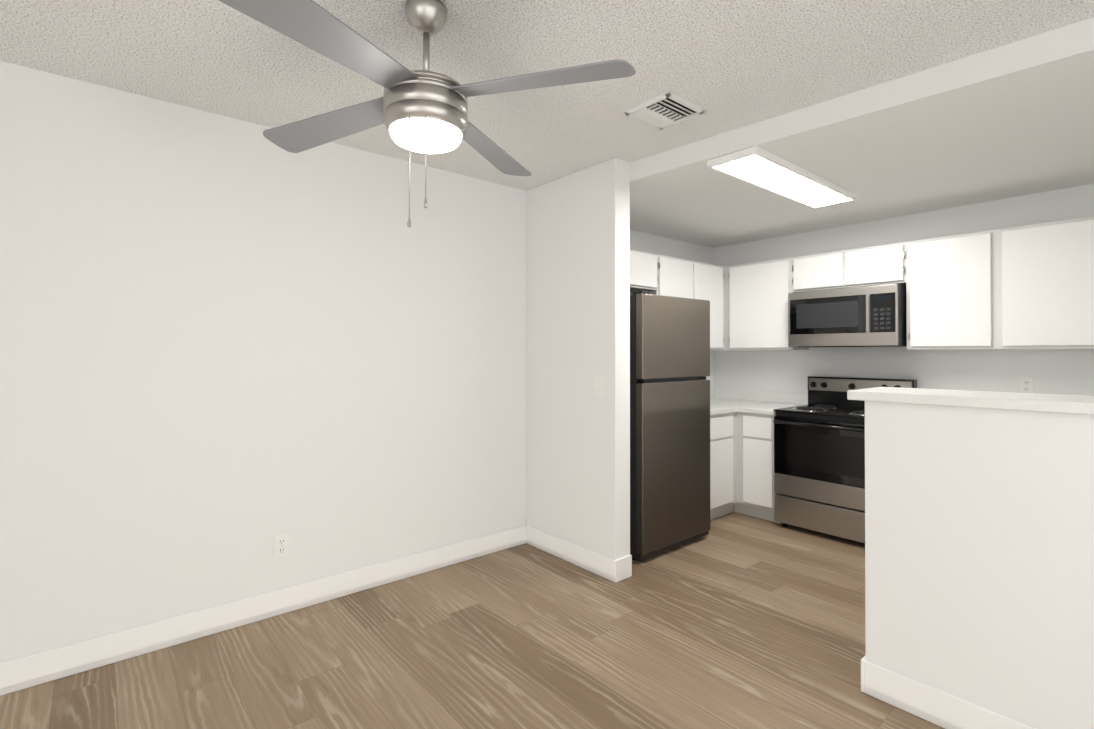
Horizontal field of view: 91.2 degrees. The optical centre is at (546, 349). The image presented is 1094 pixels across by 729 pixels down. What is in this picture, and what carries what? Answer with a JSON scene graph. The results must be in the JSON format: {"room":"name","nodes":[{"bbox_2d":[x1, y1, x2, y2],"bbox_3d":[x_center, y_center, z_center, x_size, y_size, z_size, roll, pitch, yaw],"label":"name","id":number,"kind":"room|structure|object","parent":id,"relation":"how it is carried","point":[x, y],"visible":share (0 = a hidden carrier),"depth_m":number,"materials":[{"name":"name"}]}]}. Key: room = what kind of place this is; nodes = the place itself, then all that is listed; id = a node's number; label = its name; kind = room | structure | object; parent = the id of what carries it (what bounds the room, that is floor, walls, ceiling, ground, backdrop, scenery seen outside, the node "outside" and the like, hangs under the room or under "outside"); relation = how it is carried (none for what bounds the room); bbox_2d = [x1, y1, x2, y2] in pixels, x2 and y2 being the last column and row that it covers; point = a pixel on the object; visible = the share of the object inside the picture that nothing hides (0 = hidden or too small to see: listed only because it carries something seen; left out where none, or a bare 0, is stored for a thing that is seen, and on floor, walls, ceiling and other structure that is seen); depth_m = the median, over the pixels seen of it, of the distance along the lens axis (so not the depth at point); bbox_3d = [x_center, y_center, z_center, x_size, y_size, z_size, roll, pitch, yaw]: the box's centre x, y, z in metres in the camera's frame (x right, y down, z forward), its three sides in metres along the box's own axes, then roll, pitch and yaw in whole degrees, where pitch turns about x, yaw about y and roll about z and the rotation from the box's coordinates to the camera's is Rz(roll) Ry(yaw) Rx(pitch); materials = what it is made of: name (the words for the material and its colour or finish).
{"room":"dining room","nodes":[
{"label":"dining room","id":0,"kind":"room"},
{"bbox_2d":[0,61,713,661],"bbox_3d":[-1.022,0.114,3.052,7.040,2.440,0.120,0,0,-40],"label":"wall","id":1,"kind":"structure","parent":0,"point":[230,349],"depth_m":2.55,"materials":[{"name":"white paint"}]},
{"bbox_2d":[0,525,523,695],"bbox_3d":[-1.858,1.266,2.251,4.500,0.125,0.016,0,0,-40],"label":"baseboard","id":2,"kind":"structure","parent":1,"relation":"attached to","point":[24,672],"depth_m":2.53,"materials":[{"name":"white wood"}]},
{"bbox_2d":[274,533,288,558],"bbox_3d":[-1.337,0.992,2.698,0.070,0.115,0.007,0,0,-40],"label":"outlet","id":3,"kind":"object","parent":1,"relation":"attached to","point":[281,545],"visible":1,"depth_m":2.69,"materials":[{"name":"white plastic"}]},
{"bbox_2d":[630,249,661,293],"bbox_3d":[0.592,-0.600,4.128,0.440,0.280,0.319,0,0,-40],"label":"upper cabinet","id":4,"kind":"object","parent":1,"relation":"attached to","point":[645,267],"depth_m":4.06,"materials":[{"name":"white wood"}]},
{"bbox_2d":[648,255,697,298],"bbox_3d":[0.938,-0.366,4.418,0.465,0.743,0.319,0,0,-40],"label":"upper cabinet","id":5,"kind":"object","parent":1,"relation":"attached to","point":[679,276],"depth_m":4.32,"materials":[{"name":"white wood"}]},
{"bbox_2d":[698,262,725,349],"bbox_3d":[1.303,-0.364,4.725,0.488,0.743,0.319,0,0,-40],"label":"upper cabinet","id":6,"kind":"object","parent":1,"relation":"attached to","point":[711,278],"depth_m":4.65,"materials":[{"name":"white wood"}]},
{"bbox_2d":[0,512,944,728],"bbox_3d":[0.370,1.353,1.392,7.040,0.060,4.440,0,0,-40],"label":"floor","id":7,"kind":"structure","parent":0,"point":[734,620],"depth_m":2.31,"materials":[{"name":"wood"}]},
{"bbox_2d":[630,291,709,559],"bbox_3d":[0.641,0.490,3.822,0.740,1.697,0.722,0,0,-40],"label":"fridge","id":8,"kind":"object","parent":7,"relation":"on","point":[669,424],"visible":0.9,"depth_m":3.48,"materials":[{"name":"grey metal"}]},
{"bbox_2d":[710,388,807,522],"bbox_3d":[1.445,0.855,4.439,1.227,0.975,0.926,0,0,-40],"label":"base cabinet","id":9,"kind":"object","parent":7,"relation":"on","point":[741,452],"visible":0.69,"depth_m":4.23,"materials":[{"name":"white wood"}]},
{"bbox_2d":[773,376,916,542],"bbox_3d":[2.184,0.781,3.958,0.713,1.118,0.758,0,0,-40],"label":"range","id":10,"kind":"object","parent":7,"relation":"on","point":[819,462],"visible":0.67,"depth_m":3.84,"materials":[{"name":"grey metal"}]},
{"bbox_2d":[0,0,1093,190],"bbox_3d":[0.370,-1.177,1.408,7.040,0.120,4.440,0,0,-40],"label":"ceiling","id":11,"kind":"structure","parent":0,"point":[728,65],"depth_m":2.03,"materials":[{"name":"white paint"}]},
{"bbox_2d":[219,0,635,226],"bbox_3d":[-0.395,-0.743,1.751,1.044,0.743,1.044,0,0,-22],"label":"ceiling fan","id":12,"kind":"object","parent":11,"relation":"hanging from","point":[425,110],"visible":1,"depth_m":1.64,"materials":[{"name":"silver metal"}]},
{"bbox_2d":[625,92,704,129],"bbox_3d":[0.547,-1.100,2.493,0.270,0.019,0.250,0,0,-40],"label":"ceiling vent","id":13,"kind":"object","parent":11,"relation":"in","point":[665,110],"visible":0.96,"depth_m":2.48,"materials":[{"name":"white metal"}]},
{"bbox_2d":[527,158,629,559],"bbox_3d":[0.175,0.117,3.439,0.130,2.440,0.830,0,0,-40],"label":"wall","id":14,"kind":"structure","parent":0,"point":[578,341],"depth_m":3.30,"materials":[{"name":"white paint"}]},
{"bbox_2d":[524,525,623,582],"bbox_3d":[0.145,1.274,3.379,0.043,0.125,0.813,0,0,-40],"label":"baseboard","id":15,"kind":"structure","parent":14,"relation":"attached to","point":[608,568],"depth_m":3.30,"materials":[{"name":"white wood"}]},
{"bbox_2d":[594,376,602,395],"bbox_3d":[0.303,0.220,3.174,0.015,0.115,0.070,0,0,-40],"label":"light switch","id":16,"kind":"object","parent":14,"relation":"attached to","point":[598,385],"visible":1,"depth_m":3.17,"materials":[{"name":"white plastic"}]},
{"bbox_2d":[630,17,1093,247],"bbox_3d":[1.760,-1.048,3.441,2.293,0.109,2.883,0,0,-40],"label":"ceiling","id":17,"kind":"structure","parent":0,"point":[1013,119],"depth_m":2.71,"materials":[{"name":"white paint"}]},
{"bbox_2d":[707,146,856,207],"bbox_3d":[1.418,-0.976,3.135,1.260,0.037,0.280,0,0,-40],"label":"ceiling light panel","id":18,"kind":"object","parent":17,"relation":"attached to","point":[759,167],"visible":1,"depth_m":3.00,"materials":[{"name":"white plastic"}]},
{"bbox_2d":[713,184,1093,395],"bbox_3d":[3.054,0.117,3.584,0.120,2.440,4.320,0,0,-40],"label":"wall","id":19,"kind":"structure","parent":0,"point":[1062,371],"depth_m":3.88,"materials":[{"name":"white paint"}]},
{"bbox_2d":[730,257,809,349],"bbox_3d":[1.905,-0.365,4.607,0.318,0.743,0.550,0,0,-40],"label":"upper cabinet","id":20,"kind":"object","parent":19,"relation":"attached to","point":[759,291],"depth_m":4.49,"materials":[{"name":"white wood"}]},
{"bbox_2d":[794,250,845,291],"bbox_3d":[2.210,-0.599,4.247,0.318,0.280,0.395,0,0,-40],"label":"upper cabinet","id":21,"kind":"object","parent":19,"relation":"attached to","point":[823,271],"depth_m":4.12,"materials":[{"name":"white wood"}]},
{"bbox_2d":[846,242,905,287],"bbox_3d":[2.465,-0.601,3.945,0.318,0.280,0.395,0,0,-40],"label":"upper cabinet","id":22,"kind":"object","parent":19,"relation":"attached to","point":[882,264],"depth_m":3.83,"materials":[{"name":"white wood"}]},
{"bbox_2d":[788,284,906,346],"bbox_3d":[2.290,-0.230,4.054,0.440,0.429,0.754,0,0,-40],"label":"microwave","id":23,"kind":"object","parent":22,"relation":"attached to","point":[869,316],"visible":0.9,"depth_m":3.87,"materials":[{"name":"grey metal"}]},
{"bbox_2d":[902,229,997,348],"bbox_3d":[2.749,-0.371,3.607,0.318,0.743,0.487,0,0,-40],"label":"upper cabinet","id":24,"kind":"object","parent":19,"relation":"attached to","point":[951,284],"depth_m":3.48,"materials":[{"name":"white wood"}]},
{"bbox_2d":[1019,377,1033,392],"bbox_3d":[3.086,0.237,3.447,0.007,0.115,0.070,0,0,-40],"label":"electrical outlet","id":25,"kind":"object","parent":19,"relation":"attached to","point":[1026,384],"visible":0.9,"depth_m":3.44,"materials":[{"name":"white plastic"}]},
{"bbox_2d":[998,216,1093,348],"bbox_3d":[3.063,-0.374,3.234,0.318,0.743,0.488,0,0,-40],"label":"upper cabinet","id":26,"kind":"object","parent":19,"relation":"attached to","point":[1027,287],"depth_m":3.14,"materials":[{"name":"white wood"}]},
{"bbox_2d":[865,401,1093,728],"bbox_3d":[1.550,0.762,1.796,0.120,1.128,0.840,0,0,-40],"label":"wall","id":27,"kind":"structure","parent":0,"point":[979,556],"depth_m":1.78,"materials":[{"name":"white paint"}]},
{"bbox_2d":[861,655,1036,728],"bbox_3d":[1.543,1.263,1.720,0.043,0.125,0.968,0,0,-40],"label":"baseboard","id":28,"kind":"structure","parent":27,"relation":"attached to","point":[940,708],"depth_m":1.91,"materials":[{"name":"white wood"}]},
{"bbox_2d":[847,387,1093,414],"bbox_3d":[1.538,0.179,1.952,0.369,0.036,0.690,0,0,-40],"label":"countertop","id":29,"kind":"structure","parent":27,"relation":"on","point":[1069,404],"depth_m":1.76,"materials":[{"name":"stone"}]}
]}

